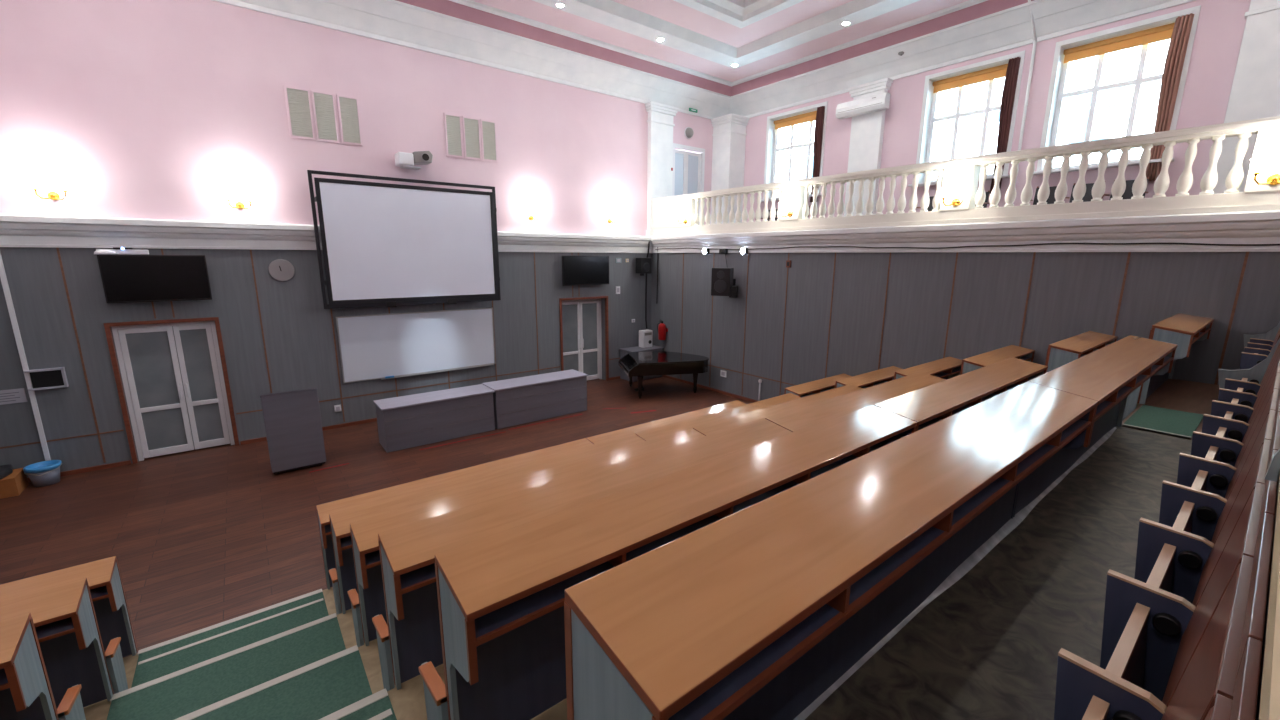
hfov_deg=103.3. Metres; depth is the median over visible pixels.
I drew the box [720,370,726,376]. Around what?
wall socket
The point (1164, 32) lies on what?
roller blind
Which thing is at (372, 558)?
shelf
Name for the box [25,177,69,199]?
wall sconce
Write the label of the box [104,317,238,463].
door
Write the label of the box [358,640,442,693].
floor
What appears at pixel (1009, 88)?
curtain
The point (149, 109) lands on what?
wall
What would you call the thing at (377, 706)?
stair step
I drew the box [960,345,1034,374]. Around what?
desk
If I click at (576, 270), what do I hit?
television
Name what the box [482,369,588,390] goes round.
countertop
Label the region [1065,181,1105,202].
balcony chair
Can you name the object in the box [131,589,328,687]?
stair step
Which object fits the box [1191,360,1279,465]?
seat
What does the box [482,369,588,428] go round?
desk
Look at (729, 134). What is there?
pilaster
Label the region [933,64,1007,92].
roller blind
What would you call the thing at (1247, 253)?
trim
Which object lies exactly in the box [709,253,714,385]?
trim
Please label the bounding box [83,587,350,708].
floor
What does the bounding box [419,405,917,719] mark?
desk
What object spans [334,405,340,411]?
wall socket
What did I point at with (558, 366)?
trim
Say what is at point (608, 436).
desk
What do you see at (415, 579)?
shelf
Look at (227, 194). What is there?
wall sconce
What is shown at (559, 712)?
floor
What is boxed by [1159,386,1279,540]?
seat
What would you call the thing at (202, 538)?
floor
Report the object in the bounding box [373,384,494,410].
countertop
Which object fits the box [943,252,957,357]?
trim
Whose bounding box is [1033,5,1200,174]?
window
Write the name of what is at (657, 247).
vertical cable
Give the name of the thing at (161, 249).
trim
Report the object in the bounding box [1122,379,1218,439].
floor
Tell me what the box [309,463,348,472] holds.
tape
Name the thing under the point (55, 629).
shelf
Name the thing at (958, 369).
shelf
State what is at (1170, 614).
seat
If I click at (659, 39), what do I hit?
recessed light
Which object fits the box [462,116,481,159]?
air vent
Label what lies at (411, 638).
desk
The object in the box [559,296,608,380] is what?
door
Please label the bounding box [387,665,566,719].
floor
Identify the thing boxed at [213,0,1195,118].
ceiling
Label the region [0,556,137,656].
desk
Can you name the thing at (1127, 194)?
balcony chair
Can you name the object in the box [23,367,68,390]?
box
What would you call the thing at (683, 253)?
trim
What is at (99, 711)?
floor
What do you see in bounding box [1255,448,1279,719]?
desk
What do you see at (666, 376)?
baseboard
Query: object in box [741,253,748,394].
trim
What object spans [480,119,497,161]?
air vent
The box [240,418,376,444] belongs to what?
baseboard
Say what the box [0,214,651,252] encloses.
trim
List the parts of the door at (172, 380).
pane, pane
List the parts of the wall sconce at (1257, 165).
lamp shade, arm, wall plate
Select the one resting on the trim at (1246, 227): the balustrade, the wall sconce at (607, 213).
the balustrade
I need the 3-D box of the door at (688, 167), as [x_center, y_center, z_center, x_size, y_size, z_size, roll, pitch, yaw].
[1.441,-5.124,15.709,1.380,2.830,0.130,-9,15,-37]
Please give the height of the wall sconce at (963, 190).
0.299 m
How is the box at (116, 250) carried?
attached to the wall at (149, 109)
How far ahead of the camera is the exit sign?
15.09 m
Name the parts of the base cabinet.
door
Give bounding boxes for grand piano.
[618,351,708,398]
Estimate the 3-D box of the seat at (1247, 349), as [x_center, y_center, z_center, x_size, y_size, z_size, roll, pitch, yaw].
[6.692,-0.035,5.455,0.529,1.147,0.248,-9,15,-37]
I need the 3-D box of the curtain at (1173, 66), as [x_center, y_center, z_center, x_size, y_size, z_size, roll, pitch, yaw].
[9.060,-4.451,8.707,0.170,2.611,0.243,-9,15,-37]
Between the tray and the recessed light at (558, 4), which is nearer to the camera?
the recessed light at (558, 4)
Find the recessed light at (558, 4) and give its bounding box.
[555,2,564,7]
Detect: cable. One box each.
[645,241,649,328]
[655,243,1279,249]
[656,247,657,303]
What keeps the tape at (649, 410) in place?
on the floor at (202, 538)
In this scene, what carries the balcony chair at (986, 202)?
on the floor
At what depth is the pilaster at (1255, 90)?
7.88 m
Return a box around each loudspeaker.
[636,258,651,275]
[711,268,737,297]
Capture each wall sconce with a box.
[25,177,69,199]
[222,190,253,208]
[525,207,540,219]
[605,211,618,222]
[676,212,687,223]
[779,202,795,216]
[940,186,968,205]
[1250,158,1279,184]
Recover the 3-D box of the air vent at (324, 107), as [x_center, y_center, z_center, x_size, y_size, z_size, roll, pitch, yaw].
[-6.046,-4.672,9.738,0.380,0.890,0.030,-9,15,-37]
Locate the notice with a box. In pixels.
[0,388,27,404]
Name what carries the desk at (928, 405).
on the floor at (408, 702)
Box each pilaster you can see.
[645,101,678,236]
[710,113,748,224]
[844,77,892,215]
[1212,0,1279,193]
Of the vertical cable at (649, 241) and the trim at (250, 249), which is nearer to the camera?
the trim at (250, 249)
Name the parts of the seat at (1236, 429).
panel, backrest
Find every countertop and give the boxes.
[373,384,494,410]
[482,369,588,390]
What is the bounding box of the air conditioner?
[836,92,889,118]
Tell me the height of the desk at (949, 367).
1.231 m
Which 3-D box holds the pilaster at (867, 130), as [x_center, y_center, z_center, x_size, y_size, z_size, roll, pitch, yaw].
[5.672,-4.986,12.889,0.270,3.740,1.020,-9,15,-37]
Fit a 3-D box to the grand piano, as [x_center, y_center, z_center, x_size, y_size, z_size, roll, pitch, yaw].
[0.642,0.369,13.710,2.234,0.959,1.504,-2,12,-12]
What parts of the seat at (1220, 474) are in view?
panel, backrest, rail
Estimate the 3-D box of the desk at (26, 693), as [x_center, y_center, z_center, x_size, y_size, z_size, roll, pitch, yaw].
[-3.948,1.994,1.851,2.527,1.231,0.580,-9,15,-37]
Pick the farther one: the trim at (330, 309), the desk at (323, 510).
the trim at (330, 309)
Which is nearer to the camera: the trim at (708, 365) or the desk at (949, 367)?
the desk at (949, 367)
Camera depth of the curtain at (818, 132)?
13.82 m
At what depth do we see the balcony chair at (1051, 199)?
9.81 m
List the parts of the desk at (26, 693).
panel, panel, armrest, seat panel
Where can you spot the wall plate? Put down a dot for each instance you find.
(788, 262)
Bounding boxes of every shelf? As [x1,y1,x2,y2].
[0,668,7,684]
[35,617,73,638]
[90,585,107,597]
[325,524,330,532]
[340,536,351,546]
[365,550,379,564]
[400,563,435,588]
[475,435,904,637]
[669,420,1087,719]
[800,387,833,396]
[861,377,893,388]
[918,376,1037,429]
[934,367,960,376]
[1096,357,1170,414]
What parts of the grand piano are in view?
key lid, leg, lid, leg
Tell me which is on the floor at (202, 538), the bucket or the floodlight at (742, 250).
the bucket
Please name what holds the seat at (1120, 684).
on the floor at (988, 646)
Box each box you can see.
[0,464,28,498]
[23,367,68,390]
[94,247,148,254]
[615,258,621,262]
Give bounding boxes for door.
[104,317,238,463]
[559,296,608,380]
[672,143,704,224]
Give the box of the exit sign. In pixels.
[689,108,697,112]
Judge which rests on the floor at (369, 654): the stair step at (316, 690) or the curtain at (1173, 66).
the stair step at (316, 690)
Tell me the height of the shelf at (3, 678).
0.014 m
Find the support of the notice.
attached to the wall at (149, 109)
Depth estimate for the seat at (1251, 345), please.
5.62 m
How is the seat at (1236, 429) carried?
on the floor at (988, 646)
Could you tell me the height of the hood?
0.284 m
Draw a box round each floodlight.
[702,248,708,253]
[740,248,747,253]
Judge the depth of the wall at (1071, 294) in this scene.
9.21 m
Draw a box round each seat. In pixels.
[1054,450,1277,719]
[1082,513,1273,719]
[1100,412,1279,701]
[1134,393,1279,602]
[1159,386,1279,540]
[1177,373,1279,497]
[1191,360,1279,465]
[1202,354,1279,442]
[1205,637,1262,719]
[1211,349,1279,422]
[1218,338,1279,394]
[1218,345,1279,407]
[1240,333,1279,369]
[1244,322,1279,348]
[1244,331,1279,355]
[1247,330,1279,350]
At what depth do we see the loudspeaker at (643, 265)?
14.65 m
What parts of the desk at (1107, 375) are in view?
panel, panel, panel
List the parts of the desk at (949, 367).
panel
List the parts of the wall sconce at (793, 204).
lamp shade, lamp shade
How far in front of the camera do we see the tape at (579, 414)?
11.13 m
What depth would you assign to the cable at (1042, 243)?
7.95 m
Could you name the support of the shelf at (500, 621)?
attached to the desk at (501, 595)
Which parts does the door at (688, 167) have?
pane, pane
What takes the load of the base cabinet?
on the floor at (202, 538)
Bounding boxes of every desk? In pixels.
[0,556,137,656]
[0,578,127,707]
[0,612,85,719]
[316,438,592,589]
[329,434,644,614]
[347,428,704,646]
[372,418,791,690]
[373,384,494,452]
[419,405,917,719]
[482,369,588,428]
[564,381,1097,719]
[586,400,745,443]
[635,393,801,440]
[693,384,862,435]
[765,372,945,431]
[784,373,851,396]
[835,366,902,388]
[874,357,1047,430]
[894,356,961,379]
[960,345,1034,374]
[1013,335,1177,516]
[1045,331,1117,371]
[1115,313,1213,426]
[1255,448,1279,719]
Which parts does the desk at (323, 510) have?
panel, panel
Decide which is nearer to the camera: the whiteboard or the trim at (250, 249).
the trim at (250, 249)
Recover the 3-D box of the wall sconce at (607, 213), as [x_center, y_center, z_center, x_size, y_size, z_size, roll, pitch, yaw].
[-0.784,-3.937,13.996,0.450,0.299,0.205,-9,15,-37]
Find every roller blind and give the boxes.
[774,111,816,129]
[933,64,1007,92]
[1064,23,1174,62]
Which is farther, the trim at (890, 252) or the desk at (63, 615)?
the trim at (890, 252)
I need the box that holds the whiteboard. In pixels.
[336,307,495,382]
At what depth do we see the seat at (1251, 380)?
4.15 m
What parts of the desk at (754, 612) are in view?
panel, panel, panel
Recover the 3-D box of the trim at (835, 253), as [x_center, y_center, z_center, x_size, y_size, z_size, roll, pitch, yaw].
[4.064,-0.493,10.901,0.009,3.620,0.026,-9,15,-37]
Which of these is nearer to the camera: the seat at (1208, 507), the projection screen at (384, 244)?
the seat at (1208, 507)
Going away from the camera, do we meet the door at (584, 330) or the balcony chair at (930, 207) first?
the balcony chair at (930, 207)
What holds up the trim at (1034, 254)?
attached to the wall at (1071, 294)
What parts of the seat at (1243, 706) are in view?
backrest, rail, rail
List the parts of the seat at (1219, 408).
panel, backrest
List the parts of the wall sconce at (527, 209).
lamp shade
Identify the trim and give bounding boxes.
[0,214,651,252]
[0,430,123,448]
[56,248,105,462]
[141,248,155,318]
[161,249,174,317]
[236,366,559,413]
[250,249,271,392]
[330,309,344,421]
[388,307,397,396]
[492,301,496,380]
[534,252,538,374]
[651,210,1279,252]
[680,253,683,377]
[708,365,794,385]
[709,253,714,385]
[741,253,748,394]
[779,253,788,395]
[825,253,835,377]
[878,252,890,369]
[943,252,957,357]
[1019,252,1035,346]
[1112,252,1130,335]
[1214,252,1248,384]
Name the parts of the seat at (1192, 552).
panel, backrest, rail, rail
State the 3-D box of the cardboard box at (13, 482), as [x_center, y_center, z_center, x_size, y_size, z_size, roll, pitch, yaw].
[-9.721,1.853,7.661,0.475,0.380,0.520,-9,15,-37]
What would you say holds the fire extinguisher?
attached to the wall at (1071, 294)
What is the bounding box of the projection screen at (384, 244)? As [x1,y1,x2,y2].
[307,170,500,308]
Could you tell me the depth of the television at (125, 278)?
8.49 m
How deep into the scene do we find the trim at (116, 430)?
8.27 m
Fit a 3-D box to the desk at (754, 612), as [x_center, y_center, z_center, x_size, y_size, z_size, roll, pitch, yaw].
[1.064,0.922,2.134,3.158,1.231,0.585,-9,15,-37]
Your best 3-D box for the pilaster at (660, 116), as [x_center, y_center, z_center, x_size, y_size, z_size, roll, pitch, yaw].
[0.620,-5.400,14.772,1.060,3.740,0.270,-9,15,-37]
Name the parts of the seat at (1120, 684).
panel, backrest, rail, rail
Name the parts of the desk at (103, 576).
panel, panel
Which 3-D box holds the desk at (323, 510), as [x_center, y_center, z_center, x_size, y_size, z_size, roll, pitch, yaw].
[-1.855,1.701,5.863,3.103,0.890,0.330,-9,15,-37]
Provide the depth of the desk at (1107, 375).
3.54 m
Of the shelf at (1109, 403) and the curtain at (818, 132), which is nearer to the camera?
the shelf at (1109, 403)
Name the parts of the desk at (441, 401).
panel, panel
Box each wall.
[0,0,712,477]
[651,252,1279,400]
[742,0,1250,221]
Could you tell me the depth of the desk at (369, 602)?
3.54 m
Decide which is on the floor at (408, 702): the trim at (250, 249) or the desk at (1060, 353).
the desk at (1060, 353)
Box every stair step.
[107,613,345,719]
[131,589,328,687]
[175,645,371,719]
[319,688,396,719]
[1122,405,1202,438]
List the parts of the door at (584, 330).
pane, pane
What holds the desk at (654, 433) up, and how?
on the floor at (130, 662)
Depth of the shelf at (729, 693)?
1.28 m
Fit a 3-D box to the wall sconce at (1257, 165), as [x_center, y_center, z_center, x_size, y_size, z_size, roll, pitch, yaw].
[7.390,-2.195,5.879,0.205,0.299,0.450,-9,15,-37]
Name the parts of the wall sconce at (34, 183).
lamp shade, arm, wall plate, arm, lamp shade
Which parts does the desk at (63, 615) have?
panel, panel, armrest, seat panel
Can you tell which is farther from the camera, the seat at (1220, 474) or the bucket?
the bucket
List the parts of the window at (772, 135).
sill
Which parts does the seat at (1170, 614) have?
panel, backrest, rail, rail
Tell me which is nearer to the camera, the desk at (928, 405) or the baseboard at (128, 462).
the desk at (928, 405)
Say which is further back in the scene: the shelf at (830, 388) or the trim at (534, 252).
the trim at (534, 252)
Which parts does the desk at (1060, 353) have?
panel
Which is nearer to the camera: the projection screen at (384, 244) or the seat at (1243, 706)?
the seat at (1243, 706)
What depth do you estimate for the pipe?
10.12 m
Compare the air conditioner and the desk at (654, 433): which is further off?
the air conditioner
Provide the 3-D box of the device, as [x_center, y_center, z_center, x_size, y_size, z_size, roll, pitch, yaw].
[0.175,-0.645,15.238,0.360,0.508,0.260,-9,15,-37]
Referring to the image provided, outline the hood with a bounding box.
[412,151,432,164]
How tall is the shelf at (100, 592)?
0.014 m
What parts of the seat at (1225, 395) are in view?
panel, backrest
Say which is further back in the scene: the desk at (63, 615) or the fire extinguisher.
the fire extinguisher
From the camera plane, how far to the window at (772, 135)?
14.97 m
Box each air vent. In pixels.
[284,85,315,139]
[311,90,339,142]
[336,94,362,145]
[444,113,463,157]
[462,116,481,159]
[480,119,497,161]
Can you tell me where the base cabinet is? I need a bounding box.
[619,345,663,381]
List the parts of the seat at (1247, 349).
panel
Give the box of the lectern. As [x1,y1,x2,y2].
[260,387,325,473]
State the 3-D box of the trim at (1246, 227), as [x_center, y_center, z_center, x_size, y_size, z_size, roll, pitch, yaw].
[5.266,-2.127,8.839,0.220,0.485,16.200,-9,15,-37]
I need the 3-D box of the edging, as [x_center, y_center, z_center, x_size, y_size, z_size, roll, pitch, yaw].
[2.262,0.999,3.081,5.950,0.032,0.039,-9,15,-37]
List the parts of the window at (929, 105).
sill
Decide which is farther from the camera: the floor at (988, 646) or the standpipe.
the standpipe
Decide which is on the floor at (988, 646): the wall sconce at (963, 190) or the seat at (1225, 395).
the seat at (1225, 395)
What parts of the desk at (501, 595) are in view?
armrest, seat panel, panel, panel, panel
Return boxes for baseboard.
[27,460,130,481]
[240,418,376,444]
[662,375,756,401]
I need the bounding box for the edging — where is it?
[793,427,1116,719]
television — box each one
[97,255,211,303]
[562,256,608,285]
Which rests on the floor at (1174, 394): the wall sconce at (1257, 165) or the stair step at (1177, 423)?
the stair step at (1177, 423)
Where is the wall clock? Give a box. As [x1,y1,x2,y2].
[268,259,294,280]
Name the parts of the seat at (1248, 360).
panel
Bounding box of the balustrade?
[652,116,1279,235]
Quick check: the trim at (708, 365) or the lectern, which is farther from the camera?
the trim at (708, 365)
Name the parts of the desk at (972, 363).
panel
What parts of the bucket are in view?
handle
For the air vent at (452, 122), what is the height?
0.890 m
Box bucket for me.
[23,460,61,486]
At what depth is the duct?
7.85 m
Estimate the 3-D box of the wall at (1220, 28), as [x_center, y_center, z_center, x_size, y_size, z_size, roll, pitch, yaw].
[8.093,-4.887,10.332,0.420,5.100,16.500,-9,15,-37]
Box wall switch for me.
[616,286,619,293]
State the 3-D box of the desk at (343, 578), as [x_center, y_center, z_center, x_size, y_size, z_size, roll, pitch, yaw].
[-1.294,1.675,5.164,3.180,1.231,0.590,-9,15,-37]
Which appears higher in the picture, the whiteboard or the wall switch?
the wall switch
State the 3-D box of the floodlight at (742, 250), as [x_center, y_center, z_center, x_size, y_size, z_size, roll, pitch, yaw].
[2.542,-2.654,12.338,0.143,0.148,0.200,-9,15,-37]
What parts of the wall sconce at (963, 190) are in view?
lamp shade, wall plate, lamp shade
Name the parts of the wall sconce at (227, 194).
lamp shade, wall plate, lamp shade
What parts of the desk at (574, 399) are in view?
panel, panel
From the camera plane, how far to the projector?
10.47 m
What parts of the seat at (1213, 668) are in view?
backrest, rail, rail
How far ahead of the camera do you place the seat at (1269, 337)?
6.16 m
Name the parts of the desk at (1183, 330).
seat panel, panel, panel, panel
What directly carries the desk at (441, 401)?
on the floor at (202, 538)
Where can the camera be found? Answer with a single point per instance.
(721, 251)
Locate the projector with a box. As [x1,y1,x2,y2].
[394,151,432,169]
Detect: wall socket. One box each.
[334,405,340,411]
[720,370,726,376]
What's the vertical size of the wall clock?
0.420 m
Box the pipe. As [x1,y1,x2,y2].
[1015,0,1036,186]
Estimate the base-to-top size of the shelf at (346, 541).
0.014 m
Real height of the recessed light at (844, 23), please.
0.025 m
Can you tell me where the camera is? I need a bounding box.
[719,249,727,267]
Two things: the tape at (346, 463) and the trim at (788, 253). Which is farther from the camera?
the trim at (788, 253)
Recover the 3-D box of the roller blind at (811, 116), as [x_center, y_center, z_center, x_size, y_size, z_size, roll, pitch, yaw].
[4.589,-6.896,14.504,0.090,0.239,1.800,-9,15,-37]
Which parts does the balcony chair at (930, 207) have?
backrest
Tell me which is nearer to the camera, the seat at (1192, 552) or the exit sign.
the seat at (1192, 552)
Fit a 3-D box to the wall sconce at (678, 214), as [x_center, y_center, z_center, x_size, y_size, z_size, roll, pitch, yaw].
[1.157,-3.826,13.656,0.205,0.299,0.450,-9,15,-37]
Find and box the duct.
[0,252,50,460]
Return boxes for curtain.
[810,106,824,201]
[989,57,1020,193]
[1146,13,1193,180]
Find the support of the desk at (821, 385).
on the floor at (130, 662)
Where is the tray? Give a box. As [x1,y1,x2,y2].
[381,364,493,379]
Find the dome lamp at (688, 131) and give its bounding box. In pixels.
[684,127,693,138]
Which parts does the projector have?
mount plate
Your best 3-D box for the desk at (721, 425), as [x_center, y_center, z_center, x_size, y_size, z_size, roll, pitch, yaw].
[1.772,1.121,6.253,3.085,1.231,0.580,-9,15,-37]
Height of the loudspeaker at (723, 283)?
0.720 m
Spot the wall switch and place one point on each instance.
(617, 287)
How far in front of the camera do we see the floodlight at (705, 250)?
13.26 m
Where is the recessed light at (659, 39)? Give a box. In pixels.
[656,37,664,41]
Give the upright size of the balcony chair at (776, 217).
0.933 m
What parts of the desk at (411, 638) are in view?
armrest, seat panel, panel, panel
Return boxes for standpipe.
[758,379,761,400]
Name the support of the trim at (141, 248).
attached to the wall at (149, 109)
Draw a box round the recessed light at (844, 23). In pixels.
[841,21,850,25]
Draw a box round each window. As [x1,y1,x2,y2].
[761,101,827,201]
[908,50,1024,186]
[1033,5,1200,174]
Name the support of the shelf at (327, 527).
attached to the desk at (323, 510)
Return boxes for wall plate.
[786,260,790,267]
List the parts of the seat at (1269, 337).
panel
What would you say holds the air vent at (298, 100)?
in the wall at (149, 109)
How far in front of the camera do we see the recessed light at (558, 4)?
10.06 m
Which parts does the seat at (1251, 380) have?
panel, backrest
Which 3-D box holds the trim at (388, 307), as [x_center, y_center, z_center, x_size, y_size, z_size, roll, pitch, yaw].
[-5.446,-0.583,11.091,0.026,3.620,0.009,-9,15,-37]
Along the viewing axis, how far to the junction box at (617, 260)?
14.45 m
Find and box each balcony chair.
[755,209,777,220]
[916,196,939,210]
[975,190,989,207]
[1030,186,1056,204]
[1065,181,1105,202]
[1102,177,1148,200]
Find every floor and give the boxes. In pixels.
[0,377,752,657]
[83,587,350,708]
[84,609,376,719]
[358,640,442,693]
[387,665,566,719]
[534,403,1139,719]
[805,426,1191,719]
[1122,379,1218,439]
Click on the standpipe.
(759, 380)
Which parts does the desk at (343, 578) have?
armrest, seat panel, panel, panel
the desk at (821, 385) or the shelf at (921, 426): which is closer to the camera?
the shelf at (921, 426)
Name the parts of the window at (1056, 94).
sill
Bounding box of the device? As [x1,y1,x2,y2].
[639,329,652,347]
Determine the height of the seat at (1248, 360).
1.147 m
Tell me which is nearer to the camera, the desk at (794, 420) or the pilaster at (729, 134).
the desk at (794, 420)
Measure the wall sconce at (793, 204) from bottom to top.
0.299 m
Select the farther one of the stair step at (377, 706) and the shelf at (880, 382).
the shelf at (880, 382)
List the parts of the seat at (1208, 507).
panel, backrest, rail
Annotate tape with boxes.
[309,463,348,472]
[419,432,503,449]
[508,414,581,429]
[630,410,655,413]
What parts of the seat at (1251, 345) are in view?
panel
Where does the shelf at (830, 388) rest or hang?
attached to the desk at (821, 385)
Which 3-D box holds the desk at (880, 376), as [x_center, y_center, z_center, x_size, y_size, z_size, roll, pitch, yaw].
[4.141,0.845,9.347,2.067,1.231,0.590,-9,15,-37]
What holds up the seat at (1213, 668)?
on the floor at (988, 646)
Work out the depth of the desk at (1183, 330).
5.70 m
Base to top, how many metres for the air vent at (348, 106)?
0.890 m
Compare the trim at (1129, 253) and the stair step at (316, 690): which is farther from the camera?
the trim at (1129, 253)
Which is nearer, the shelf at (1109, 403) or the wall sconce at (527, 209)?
the shelf at (1109, 403)
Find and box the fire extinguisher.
[657,320,667,339]
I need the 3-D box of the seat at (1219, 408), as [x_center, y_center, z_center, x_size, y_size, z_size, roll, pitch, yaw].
[4.051,0.368,3.423,0.534,1.147,0.248,-9,15,-37]
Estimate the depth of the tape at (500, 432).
10.00 m
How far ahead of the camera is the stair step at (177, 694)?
3.63 m
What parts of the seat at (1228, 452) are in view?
panel, backrest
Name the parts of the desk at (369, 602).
armrest, seat panel, panel, panel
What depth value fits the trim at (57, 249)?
8.25 m
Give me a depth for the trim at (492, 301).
12.64 m

